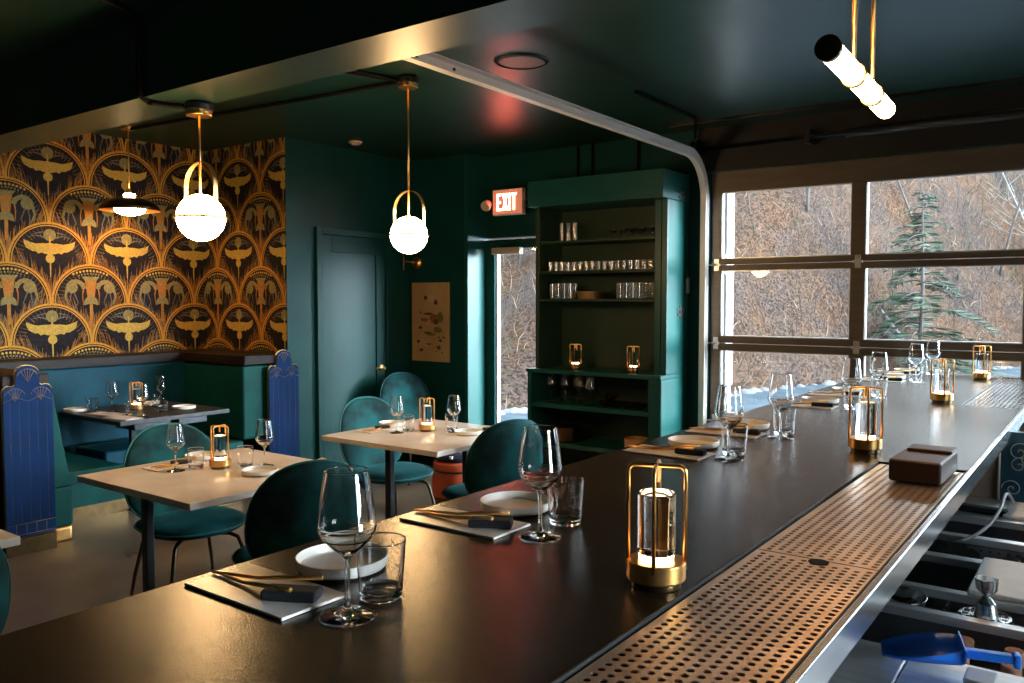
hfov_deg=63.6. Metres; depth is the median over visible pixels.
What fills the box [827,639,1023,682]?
bin
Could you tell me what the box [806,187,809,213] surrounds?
leafless tree
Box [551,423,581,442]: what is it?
lidded canister
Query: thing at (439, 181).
wall
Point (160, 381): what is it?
wine glass
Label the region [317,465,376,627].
wine glass
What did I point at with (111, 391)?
wine glass
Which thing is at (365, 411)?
dining chair
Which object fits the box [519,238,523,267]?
leafless tree
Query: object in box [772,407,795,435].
water tumbler
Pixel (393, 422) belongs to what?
plate
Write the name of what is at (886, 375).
plate
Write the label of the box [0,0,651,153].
beam
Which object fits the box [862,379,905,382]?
placemat
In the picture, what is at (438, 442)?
dining table
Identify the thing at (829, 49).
pendant
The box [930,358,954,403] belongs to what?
lantern
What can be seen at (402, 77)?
junction box
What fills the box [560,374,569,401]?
wine glass
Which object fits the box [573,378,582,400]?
wine glass
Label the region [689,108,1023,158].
shaft
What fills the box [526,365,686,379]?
countertop
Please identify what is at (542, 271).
shelf
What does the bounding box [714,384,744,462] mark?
wine glass
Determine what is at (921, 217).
evergreen tree
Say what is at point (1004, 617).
cup
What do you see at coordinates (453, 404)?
wine glass
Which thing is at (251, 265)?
wall
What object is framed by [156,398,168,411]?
water tumbler
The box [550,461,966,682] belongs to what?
drip tray
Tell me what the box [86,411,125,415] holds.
placemat
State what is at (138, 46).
conduit
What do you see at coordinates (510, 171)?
wall
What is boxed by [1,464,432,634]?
floor
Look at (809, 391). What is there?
chopstick
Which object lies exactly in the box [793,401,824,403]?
chopstick
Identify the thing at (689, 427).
chopstick
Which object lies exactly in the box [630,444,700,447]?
chopstick
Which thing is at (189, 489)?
dining table
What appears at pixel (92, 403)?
water tumbler
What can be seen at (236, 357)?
ledge
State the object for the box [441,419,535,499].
dining chair
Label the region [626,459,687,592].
lantern
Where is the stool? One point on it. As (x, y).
(447, 469)
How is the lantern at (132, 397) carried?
on the table at (198, 414)
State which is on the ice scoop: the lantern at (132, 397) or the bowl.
the bowl
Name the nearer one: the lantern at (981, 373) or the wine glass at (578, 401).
the lantern at (981, 373)
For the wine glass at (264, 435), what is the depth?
3.90 m
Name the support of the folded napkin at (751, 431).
on the placemat at (699, 431)
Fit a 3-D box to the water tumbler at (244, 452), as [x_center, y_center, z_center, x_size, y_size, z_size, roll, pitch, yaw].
[-1.270,0.546,3.932,0.080,0.094,0.080,2,4,36]
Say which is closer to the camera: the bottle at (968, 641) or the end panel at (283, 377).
the bottle at (968, 641)
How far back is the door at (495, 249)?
7.51 m
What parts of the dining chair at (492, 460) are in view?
seat, backrest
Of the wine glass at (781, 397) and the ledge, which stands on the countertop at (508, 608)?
the wine glass at (781, 397)
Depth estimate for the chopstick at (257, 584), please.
1.33 m
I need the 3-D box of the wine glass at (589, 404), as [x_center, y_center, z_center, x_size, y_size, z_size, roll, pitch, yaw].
[0.621,0.392,6.533,0.088,0.220,0.088,2,4,36]
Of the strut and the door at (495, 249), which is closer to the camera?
the strut
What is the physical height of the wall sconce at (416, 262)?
0.160 m
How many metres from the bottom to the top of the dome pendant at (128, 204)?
0.657 m
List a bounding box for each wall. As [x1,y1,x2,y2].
[0,133,208,453]
[0,368,51,552]
[204,137,297,451]
[295,139,411,461]
[410,154,464,465]
[464,153,488,424]
[487,130,1023,428]
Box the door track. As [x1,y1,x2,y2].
[402,52,708,425]
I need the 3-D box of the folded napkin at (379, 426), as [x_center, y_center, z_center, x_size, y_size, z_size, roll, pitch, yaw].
[-0.793,0.523,5.051,0.090,0.017,0.038,-2,3,-33]
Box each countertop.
[0,370,1023,682]
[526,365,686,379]
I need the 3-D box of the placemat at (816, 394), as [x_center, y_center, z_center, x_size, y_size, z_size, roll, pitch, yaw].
[1.601,0.263,4.071,0.254,0.005,0.128,2,3,34]
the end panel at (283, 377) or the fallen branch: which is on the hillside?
the fallen branch
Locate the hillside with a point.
(769, 220)
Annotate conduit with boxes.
[99,0,184,108]
[130,82,397,129]
[344,71,396,82]
[352,69,397,80]
[634,90,696,139]
[637,140,639,170]
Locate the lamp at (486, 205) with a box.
[481,200,491,210]
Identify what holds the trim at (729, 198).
attached to the wall at (510, 171)
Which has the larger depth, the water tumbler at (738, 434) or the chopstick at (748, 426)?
the chopstick at (748, 426)
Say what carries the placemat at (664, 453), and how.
on the countertop at (508, 608)
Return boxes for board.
[967,557,1023,603]
[1000,431,1023,502]
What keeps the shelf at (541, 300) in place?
attached to the display cabinet
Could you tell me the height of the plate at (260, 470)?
0.024 m
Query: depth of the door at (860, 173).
5.68 m
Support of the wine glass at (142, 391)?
on the table at (198, 414)
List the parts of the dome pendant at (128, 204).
rod, lamp shade, bulb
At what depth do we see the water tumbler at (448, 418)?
5.00 m
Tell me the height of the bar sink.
0.400 m
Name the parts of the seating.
seat, seat, seat, backrest, seat, backrest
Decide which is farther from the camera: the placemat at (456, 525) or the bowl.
the placemat at (456, 525)
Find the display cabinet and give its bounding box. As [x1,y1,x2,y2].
[526,168,689,465]
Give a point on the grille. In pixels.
(504, 62)
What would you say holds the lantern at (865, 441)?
on the countertop at (508, 608)
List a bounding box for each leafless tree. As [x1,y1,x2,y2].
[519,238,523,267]
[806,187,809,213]
[888,180,920,240]
[974,172,1023,235]
[996,171,1023,276]
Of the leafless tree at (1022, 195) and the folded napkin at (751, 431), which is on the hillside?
the leafless tree at (1022, 195)
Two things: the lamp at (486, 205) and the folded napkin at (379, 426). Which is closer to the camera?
the folded napkin at (379, 426)
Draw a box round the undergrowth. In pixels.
[504,172,1021,352]
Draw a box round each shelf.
[532,397,647,416]
[540,236,654,245]
[540,269,654,274]
[540,299,653,301]
[559,435,623,452]
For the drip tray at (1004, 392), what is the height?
0.038 m
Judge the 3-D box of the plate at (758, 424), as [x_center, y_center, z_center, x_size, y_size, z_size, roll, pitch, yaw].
[0.861,0.306,3.030,0.162,0.024,0.162,2,4,36]
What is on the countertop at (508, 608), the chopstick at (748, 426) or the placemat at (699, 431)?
the placemat at (699, 431)
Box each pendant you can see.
[98,126,159,215]
[173,108,227,240]
[388,81,429,253]
[814,0,894,118]
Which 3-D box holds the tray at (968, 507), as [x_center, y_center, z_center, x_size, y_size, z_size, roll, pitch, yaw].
[1.519,0.545,2.687,0.160,0.020,0.044,3,4,42]
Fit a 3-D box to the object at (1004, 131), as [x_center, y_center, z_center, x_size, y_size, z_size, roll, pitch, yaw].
[3.758,-1.359,4.575,5.800,0.325,0.014,2,4,36]
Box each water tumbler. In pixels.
[86,398,98,411]
[125,401,136,414]
[151,394,162,406]
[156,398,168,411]
[186,447,204,468]
[236,445,253,466]
[356,532,405,603]
[402,415,414,431]
[445,414,457,430]
[547,475,583,526]
[721,423,747,456]
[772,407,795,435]
[843,385,861,406]
[870,376,887,396]
[908,365,923,381]
[925,359,939,374]
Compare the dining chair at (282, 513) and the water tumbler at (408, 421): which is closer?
the dining chair at (282, 513)
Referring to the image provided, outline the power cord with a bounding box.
[947,493,1014,541]
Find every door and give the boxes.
[314,226,391,462]
[486,238,535,425]
[707,144,1023,431]
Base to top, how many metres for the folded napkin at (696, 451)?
0.017 m
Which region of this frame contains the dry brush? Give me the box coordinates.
[493,171,1023,391]
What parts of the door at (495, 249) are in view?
closer arm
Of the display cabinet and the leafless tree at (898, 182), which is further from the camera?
the leafless tree at (898, 182)
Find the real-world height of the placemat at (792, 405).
0.005 m
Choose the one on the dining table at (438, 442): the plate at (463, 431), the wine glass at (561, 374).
the plate at (463, 431)
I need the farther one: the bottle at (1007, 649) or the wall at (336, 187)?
the wall at (336, 187)
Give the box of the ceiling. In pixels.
[0,0,1023,160]
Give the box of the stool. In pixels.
[432,452,461,503]
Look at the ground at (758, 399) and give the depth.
14.38 m
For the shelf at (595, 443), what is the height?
0.035 m
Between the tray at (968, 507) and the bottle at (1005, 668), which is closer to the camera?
the bottle at (1005, 668)
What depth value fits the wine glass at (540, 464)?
1.60 m
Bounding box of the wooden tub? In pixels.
[624,436,647,447]
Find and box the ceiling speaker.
[494,53,548,69]
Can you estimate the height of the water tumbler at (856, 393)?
0.094 m
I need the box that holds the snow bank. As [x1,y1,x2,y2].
[501,366,1020,414]
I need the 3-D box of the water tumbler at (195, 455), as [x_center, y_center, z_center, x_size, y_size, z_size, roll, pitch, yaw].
[-1.488,0.548,3.887,0.080,0.094,0.080,2,4,36]
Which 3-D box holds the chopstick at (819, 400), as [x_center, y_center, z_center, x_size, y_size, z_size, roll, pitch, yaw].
[1.294,0.267,3.689,0.220,0.023,0.008,1,3,21]
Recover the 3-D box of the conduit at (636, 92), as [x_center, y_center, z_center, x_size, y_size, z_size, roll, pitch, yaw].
[1.123,-1.532,5.627,0.139,0.076,1.325,2,3,28]
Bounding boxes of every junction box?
[184,100,212,111]
[397,75,418,83]
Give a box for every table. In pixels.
[0,529,20,548]
[58,401,228,510]
[77,449,311,591]
[321,418,489,518]
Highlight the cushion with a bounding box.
[433,452,461,462]
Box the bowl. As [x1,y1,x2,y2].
[881,633,964,665]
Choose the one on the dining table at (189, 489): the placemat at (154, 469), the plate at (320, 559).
the placemat at (154, 469)
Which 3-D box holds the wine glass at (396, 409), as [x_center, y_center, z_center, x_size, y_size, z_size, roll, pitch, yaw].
[-0.684,0.434,4.907,0.088,0.220,0.088,-2,4,-36]
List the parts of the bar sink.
rinse bowl, frame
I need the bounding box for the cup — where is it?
[957,609,1013,624]
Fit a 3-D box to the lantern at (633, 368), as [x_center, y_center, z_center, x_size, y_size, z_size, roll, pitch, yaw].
[0.931,0.135,6.343,0.097,0.203,0.097,2,3,30]
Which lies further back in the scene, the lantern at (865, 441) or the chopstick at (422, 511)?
the lantern at (865, 441)
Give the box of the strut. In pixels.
[669,77,1023,128]
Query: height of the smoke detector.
0.024 m
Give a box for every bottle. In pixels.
[961,635,973,664]
[1000,663,1021,676]
[1004,647,1023,668]
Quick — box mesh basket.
[577,291,603,298]
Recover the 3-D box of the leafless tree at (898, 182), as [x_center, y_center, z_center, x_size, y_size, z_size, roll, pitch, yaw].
[9.982,-5.359,21.646,3.093,5.511,2.543,2,4,36]
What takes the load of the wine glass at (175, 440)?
on the dining table at (189, 489)
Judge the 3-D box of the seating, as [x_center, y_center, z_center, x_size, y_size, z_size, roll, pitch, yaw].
[-2.775,0.707,6.216,1.082,1.045,1.833,2,4,36]
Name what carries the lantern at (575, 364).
on the countertop
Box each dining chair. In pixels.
[0,547,10,634]
[123,423,245,595]
[232,459,348,564]
[339,396,435,519]
[380,372,430,485]
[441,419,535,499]
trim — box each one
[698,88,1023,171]
[722,193,734,383]
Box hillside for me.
[489,171,1023,409]
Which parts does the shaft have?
bearing plate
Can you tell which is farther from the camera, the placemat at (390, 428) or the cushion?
the cushion
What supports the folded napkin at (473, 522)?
on the placemat at (456, 525)
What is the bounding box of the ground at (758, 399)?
[501,367,1020,430]
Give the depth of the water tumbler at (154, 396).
6.07 m
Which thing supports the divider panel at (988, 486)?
attached to the countertop at (508, 608)
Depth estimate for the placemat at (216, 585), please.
1.31 m
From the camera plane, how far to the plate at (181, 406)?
6.00 m
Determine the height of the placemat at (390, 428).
0.005 m
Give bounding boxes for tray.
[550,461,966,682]
[958,503,1007,516]
[961,377,1023,408]
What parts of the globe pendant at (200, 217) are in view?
rod, glass globe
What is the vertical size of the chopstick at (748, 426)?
0.023 m
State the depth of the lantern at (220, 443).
3.86 m
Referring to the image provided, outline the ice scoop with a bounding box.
[881,631,1021,669]
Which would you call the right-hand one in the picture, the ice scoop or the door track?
the ice scoop
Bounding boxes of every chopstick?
[211,569,292,592]
[211,570,323,579]
[414,509,493,520]
[418,509,509,514]
[628,445,693,449]
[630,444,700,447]
[689,427,749,430]
[695,426,753,428]
[793,400,827,402]
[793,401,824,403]
[809,391,841,393]
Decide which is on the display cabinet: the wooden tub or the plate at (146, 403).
the wooden tub
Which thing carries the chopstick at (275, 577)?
on the placemat at (216, 585)
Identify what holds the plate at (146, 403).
on the table at (198, 414)
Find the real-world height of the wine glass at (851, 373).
0.220 m
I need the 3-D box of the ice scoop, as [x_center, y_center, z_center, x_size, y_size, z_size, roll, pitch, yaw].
[0.803,0.568,1.517,0.226,0.043,0.116,1,3,21]
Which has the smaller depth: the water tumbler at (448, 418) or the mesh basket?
the water tumbler at (448, 418)
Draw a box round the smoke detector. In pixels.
[349,140,361,144]
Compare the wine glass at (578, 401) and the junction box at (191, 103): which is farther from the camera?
the wine glass at (578, 401)
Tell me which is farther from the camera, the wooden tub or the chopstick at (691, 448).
the wooden tub
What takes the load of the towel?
on the bar sink
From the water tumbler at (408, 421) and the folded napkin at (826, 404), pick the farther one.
the water tumbler at (408, 421)
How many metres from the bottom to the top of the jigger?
0.085 m
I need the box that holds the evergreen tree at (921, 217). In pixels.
[867,184,1006,375]
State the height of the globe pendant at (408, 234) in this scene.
0.981 m
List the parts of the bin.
fixed lid, sliding lid, lid handle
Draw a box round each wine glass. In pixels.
[105,380,118,412]
[135,383,149,416]
[155,375,166,393]
[165,423,185,472]
[255,419,273,465]
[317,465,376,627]
[389,395,403,433]
[447,395,460,432]
[518,424,561,543]
[546,374,556,400]
[559,377,568,399]
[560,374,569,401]
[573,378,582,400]
[574,375,584,402]
[585,377,595,405]
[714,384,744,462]
[768,373,794,439]
[840,358,861,410]
[869,352,888,398]
[908,344,924,382]
[925,340,940,375]
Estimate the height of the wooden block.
0.066 m
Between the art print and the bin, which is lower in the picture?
the bin
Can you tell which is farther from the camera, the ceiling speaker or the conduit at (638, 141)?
the conduit at (638, 141)
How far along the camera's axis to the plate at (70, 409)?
5.83 m
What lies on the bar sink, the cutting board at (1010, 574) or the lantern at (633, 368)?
the cutting board at (1010, 574)
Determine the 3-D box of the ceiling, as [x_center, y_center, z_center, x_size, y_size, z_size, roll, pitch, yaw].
[-0.308,-1.459,2.334,10.134,0.100,8.720,2,4,36]
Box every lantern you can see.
[129,382,143,410]
[209,424,230,469]
[419,397,434,431]
[569,344,581,368]
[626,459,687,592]
[627,346,639,372]
[848,385,883,453]
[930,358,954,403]
[972,345,991,379]
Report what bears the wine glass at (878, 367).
on the countertop at (508, 608)
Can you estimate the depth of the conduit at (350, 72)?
4.67 m
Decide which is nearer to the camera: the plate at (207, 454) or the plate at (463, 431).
the plate at (207, 454)
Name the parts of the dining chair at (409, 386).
backrest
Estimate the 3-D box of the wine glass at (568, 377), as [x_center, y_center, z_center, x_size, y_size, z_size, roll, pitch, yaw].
[0.433,0.374,6.881,0.088,0.220,0.088,2,4,36]
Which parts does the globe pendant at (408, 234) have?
rod, glass globe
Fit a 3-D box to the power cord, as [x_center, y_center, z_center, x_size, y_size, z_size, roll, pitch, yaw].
[1.467,0.533,2.540,0.399,0.094,0.238,-1,3,-11]
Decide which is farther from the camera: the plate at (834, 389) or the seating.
the seating
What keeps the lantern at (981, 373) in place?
on the countertop at (508, 608)
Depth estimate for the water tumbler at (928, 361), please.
5.18 m
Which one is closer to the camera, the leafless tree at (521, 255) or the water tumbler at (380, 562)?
the water tumbler at (380, 562)
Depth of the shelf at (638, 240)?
6.56 m
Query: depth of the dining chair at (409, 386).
7.35 m
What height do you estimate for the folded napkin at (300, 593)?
0.017 m
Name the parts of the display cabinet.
panel, crown, hinge plate, hinge plate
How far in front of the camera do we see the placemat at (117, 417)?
5.52 m
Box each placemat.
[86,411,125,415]
[102,415,142,420]
[142,462,204,471]
[184,563,344,620]
[355,427,399,433]
[399,506,530,539]
[622,444,715,460]
[685,426,767,438]
[790,404,838,409]
[807,393,862,397]
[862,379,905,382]
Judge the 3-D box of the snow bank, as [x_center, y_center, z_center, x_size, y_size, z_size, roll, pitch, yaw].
[5.823,0.830,16.071,16.797,0.110,1.445,-2,3,-31]
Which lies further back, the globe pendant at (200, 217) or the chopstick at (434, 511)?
the globe pendant at (200, 217)
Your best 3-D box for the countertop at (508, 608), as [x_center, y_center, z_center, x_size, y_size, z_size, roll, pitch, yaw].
[0.857,0.878,2.536,0.948,1.072,6.830,2,4,36]
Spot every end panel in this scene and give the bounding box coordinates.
[0,365,56,558]
[267,349,299,456]
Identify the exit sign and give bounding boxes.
[481,187,527,215]
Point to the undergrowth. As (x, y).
(1005, 172)
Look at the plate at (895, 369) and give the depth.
5.40 m
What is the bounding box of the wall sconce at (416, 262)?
[403,253,421,269]
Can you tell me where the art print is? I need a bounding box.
[412,282,449,361]
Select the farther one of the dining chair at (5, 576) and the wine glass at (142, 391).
the wine glass at (142, 391)
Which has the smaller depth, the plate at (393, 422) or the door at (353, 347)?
the plate at (393, 422)
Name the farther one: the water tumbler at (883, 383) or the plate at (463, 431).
the plate at (463, 431)
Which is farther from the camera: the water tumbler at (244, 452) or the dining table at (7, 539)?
the water tumbler at (244, 452)
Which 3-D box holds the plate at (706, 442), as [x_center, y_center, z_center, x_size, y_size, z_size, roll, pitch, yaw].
[0.583,0.325,2.655,0.162,0.024,0.162,2,4,36]
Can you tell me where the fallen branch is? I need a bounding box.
[881,309,925,349]
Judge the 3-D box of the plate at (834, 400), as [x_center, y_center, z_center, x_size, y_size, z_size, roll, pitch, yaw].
[1.408,0.269,3.772,0.162,0.024,0.162,2,4,36]
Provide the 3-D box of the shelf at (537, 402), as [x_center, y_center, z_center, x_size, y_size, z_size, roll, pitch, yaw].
[0.712,0.517,6.600,1.045,0.035,0.425,2,4,36]
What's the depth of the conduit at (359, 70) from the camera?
4.65 m
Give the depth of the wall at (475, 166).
7.40 m
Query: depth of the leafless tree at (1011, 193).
23.33 m
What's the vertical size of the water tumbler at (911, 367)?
0.094 m
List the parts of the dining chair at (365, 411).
backrest, leg, seat, leg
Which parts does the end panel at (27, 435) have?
kick plate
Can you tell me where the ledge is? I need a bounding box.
[0,349,274,369]
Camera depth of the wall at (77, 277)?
6.43 m
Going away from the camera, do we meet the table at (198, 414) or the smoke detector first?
the table at (198, 414)
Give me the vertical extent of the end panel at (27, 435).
1.150 m
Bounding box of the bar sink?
[860,496,1023,676]
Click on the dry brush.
(1017, 175)
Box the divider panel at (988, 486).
[968,453,1000,499]
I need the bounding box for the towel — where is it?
[1003,502,1023,520]
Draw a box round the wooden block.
[889,444,957,485]
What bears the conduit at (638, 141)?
attached to the wall at (510, 171)
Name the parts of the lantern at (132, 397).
frame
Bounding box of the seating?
[39,361,274,542]
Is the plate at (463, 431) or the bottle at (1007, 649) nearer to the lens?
the bottle at (1007, 649)
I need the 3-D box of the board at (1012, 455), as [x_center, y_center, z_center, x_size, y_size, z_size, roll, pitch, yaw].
[2.173,0.514,2.916,0.795,0.330,0.035,2,4,36]
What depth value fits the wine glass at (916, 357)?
4.67 m
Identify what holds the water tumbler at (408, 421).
on the dining table at (438, 442)
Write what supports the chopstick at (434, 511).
on the placemat at (456, 525)
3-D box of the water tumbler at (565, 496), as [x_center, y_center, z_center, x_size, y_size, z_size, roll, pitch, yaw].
[0.112,0.336,1.738,0.080,0.094,0.080,2,4,36]
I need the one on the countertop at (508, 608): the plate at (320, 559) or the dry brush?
the plate at (320, 559)
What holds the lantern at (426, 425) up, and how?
on the dining table at (438, 442)
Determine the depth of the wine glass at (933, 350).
5.10 m
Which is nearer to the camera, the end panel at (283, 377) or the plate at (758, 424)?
the plate at (758, 424)
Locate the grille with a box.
[499,57,544,68]
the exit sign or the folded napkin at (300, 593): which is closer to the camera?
the folded napkin at (300, 593)
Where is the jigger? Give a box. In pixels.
[973,575,998,620]
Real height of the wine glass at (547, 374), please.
0.220 m
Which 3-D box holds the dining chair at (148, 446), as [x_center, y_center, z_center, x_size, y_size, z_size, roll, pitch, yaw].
[-1.621,0.885,4.150,0.570,0.899,0.516,3,4,45]
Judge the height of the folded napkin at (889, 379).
0.017 m
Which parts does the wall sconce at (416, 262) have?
plate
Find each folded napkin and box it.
[170,459,187,464]
[260,584,322,602]
[374,425,389,428]
[468,516,513,528]
[675,447,706,455]
[747,429,760,434]
[811,402,833,406]
[888,378,901,380]
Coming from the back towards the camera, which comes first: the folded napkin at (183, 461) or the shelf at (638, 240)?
the shelf at (638, 240)
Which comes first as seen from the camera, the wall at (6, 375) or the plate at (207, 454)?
the plate at (207, 454)
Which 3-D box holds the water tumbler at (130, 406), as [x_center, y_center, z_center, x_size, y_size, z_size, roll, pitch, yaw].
[-2.620,0.458,5.683,0.080,0.094,0.080,2,4,36]
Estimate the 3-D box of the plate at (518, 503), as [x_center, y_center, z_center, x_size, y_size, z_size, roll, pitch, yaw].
[0.008,0.365,1.855,0.162,0.024,0.162,2,4,36]
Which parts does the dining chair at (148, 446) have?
leg, backrest, leg, seat, leg, leg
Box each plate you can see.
[63,407,86,412]
[141,401,151,405]
[172,404,195,409]
[185,451,212,459]
[241,465,278,476]
[295,544,357,579]
[379,420,401,426]
[454,428,481,435]
[480,491,547,515]
[668,435,718,448]
[739,419,769,429]
[802,396,838,403]
[832,387,862,391]
[884,374,905,378]
[894,368,908,372]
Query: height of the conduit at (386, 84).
0.023 m

